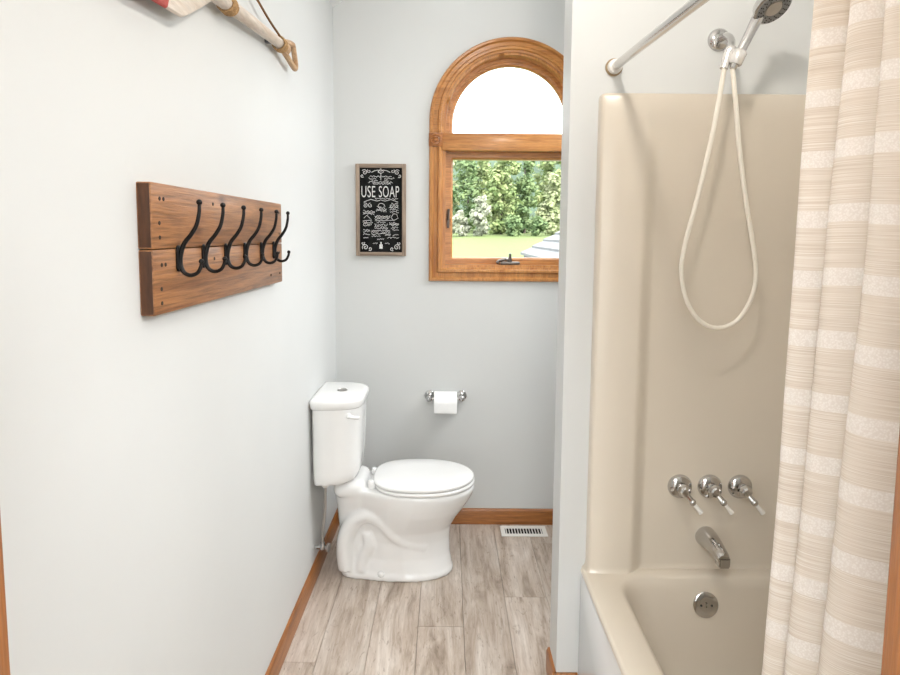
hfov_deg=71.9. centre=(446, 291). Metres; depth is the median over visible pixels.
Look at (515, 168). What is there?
broadleaf tree
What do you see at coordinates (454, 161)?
broadleaf tree
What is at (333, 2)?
ceiling
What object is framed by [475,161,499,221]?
broadleaf tree
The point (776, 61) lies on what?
wall
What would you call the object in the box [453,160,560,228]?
hill
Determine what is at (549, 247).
shingled roof
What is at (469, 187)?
broadleaf tree
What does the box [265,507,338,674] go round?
baseboard
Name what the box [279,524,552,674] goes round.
floor
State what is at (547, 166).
broadleaf tree
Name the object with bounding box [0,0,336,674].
wall
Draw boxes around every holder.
[424,390,466,401]
[708,28,746,69]
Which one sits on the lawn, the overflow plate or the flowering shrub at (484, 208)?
the flowering shrub at (484, 208)
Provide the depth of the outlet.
1.84 m
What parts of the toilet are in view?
tank lid, tank, flush lever, bowl, seat lid, seat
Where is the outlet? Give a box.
[715,558,730,568]
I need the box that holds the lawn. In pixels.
[452,229,551,257]
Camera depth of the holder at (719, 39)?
1.72 m
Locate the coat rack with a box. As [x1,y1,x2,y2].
[136,181,289,315]
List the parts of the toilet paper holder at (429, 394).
post, post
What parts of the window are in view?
casing, arch casing, sash, arch frame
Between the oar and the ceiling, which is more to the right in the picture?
the ceiling
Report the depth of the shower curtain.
0.74 m
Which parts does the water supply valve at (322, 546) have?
valve handle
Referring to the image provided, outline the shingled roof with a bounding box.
[520,231,559,257]
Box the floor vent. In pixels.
[500,526,547,536]
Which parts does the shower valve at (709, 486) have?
lever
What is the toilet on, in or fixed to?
on the floor
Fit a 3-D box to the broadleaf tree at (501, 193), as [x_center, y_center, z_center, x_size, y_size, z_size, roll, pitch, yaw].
[4.543,-8.299,52.370,3.248,7.588,3.409,3,6,30]
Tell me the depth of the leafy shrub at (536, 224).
49.20 m
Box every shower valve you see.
[668,474,702,514]
[697,474,733,514]
[728,475,764,514]
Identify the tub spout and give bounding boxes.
[695,526,730,568]
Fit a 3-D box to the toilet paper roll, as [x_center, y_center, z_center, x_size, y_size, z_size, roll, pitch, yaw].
[-0.005,0.556,3.110,0.114,0.107,0.108,0,5,0]
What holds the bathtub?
on the floor
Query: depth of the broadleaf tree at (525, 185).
56.76 m
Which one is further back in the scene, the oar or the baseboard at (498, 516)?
the baseboard at (498, 516)
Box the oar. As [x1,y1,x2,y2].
[151,0,297,71]
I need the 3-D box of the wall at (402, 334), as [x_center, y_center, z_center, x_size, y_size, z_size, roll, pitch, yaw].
[0.348,-0.683,3.131,2.077,3.789,0.150,0,5,0]
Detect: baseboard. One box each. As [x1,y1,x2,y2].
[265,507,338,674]
[451,508,552,524]
[546,647,577,674]
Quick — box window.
[429,37,563,281]
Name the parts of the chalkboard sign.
frame rail, frame rail, frame rail, frame rail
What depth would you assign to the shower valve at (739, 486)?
1.93 m
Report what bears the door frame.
in the wall
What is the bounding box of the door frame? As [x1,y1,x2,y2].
[0,428,899,674]
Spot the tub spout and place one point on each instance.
(705, 536)
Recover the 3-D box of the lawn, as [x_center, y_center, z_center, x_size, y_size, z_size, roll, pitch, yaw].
[5.020,-2.892,39.046,130.000,3.201,71.700,0,5,0]
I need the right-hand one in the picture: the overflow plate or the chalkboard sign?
the overflow plate
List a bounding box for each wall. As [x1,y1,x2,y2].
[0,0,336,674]
[333,0,564,508]
[550,0,813,672]
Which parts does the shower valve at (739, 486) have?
lever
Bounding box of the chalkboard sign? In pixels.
[355,164,405,255]
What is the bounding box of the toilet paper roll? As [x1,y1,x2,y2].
[434,391,456,413]
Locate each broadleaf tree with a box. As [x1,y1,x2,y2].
[452,160,459,215]
[452,160,480,231]
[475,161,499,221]
[483,161,523,234]
[490,161,521,214]
[507,161,539,232]
[531,161,560,209]
[532,171,560,234]
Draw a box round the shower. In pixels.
[679,0,791,329]
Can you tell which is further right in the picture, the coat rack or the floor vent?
the floor vent
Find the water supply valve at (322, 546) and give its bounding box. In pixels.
[314,486,330,551]
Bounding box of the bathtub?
[578,93,805,674]
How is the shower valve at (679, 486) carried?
attached to the bathtub
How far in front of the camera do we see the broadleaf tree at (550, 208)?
51.96 m
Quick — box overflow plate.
[693,592,718,617]
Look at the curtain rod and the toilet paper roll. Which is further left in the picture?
the toilet paper roll
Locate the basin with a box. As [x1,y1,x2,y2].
[580,567,770,674]
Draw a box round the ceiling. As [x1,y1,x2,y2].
[329,0,342,6]
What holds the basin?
in the bathtub
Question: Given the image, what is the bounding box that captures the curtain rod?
[605,0,708,75]
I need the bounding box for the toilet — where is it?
[309,381,474,581]
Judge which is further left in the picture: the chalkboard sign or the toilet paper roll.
the chalkboard sign
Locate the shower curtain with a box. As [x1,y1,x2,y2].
[761,0,899,674]
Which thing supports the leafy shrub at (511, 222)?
on the lawn
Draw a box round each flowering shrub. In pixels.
[452,210,471,235]
[469,195,491,235]
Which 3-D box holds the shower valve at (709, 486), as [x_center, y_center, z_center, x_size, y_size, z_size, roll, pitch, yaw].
[0.833,0.629,1.915,0.088,0.101,0.073,0,5,0]
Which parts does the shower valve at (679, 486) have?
lever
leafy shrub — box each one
[503,214,523,236]
[525,216,548,235]
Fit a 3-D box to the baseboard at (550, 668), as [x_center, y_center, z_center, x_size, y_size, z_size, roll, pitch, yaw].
[0.385,1.276,2.078,0.081,0.082,0.136,0,5,0]
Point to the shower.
(764, 11)
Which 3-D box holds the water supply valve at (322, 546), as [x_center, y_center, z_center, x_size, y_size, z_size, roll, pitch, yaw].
[-0.543,0.974,2.676,0.078,0.323,0.053,0,5,0]
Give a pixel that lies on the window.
(538, 58)
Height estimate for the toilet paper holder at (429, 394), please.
0.051 m
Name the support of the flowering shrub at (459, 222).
on the lawn
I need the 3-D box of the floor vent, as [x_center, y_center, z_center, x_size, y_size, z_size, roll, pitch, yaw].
[0.391,1.216,3.143,0.232,0.005,0.107,0,5,0]

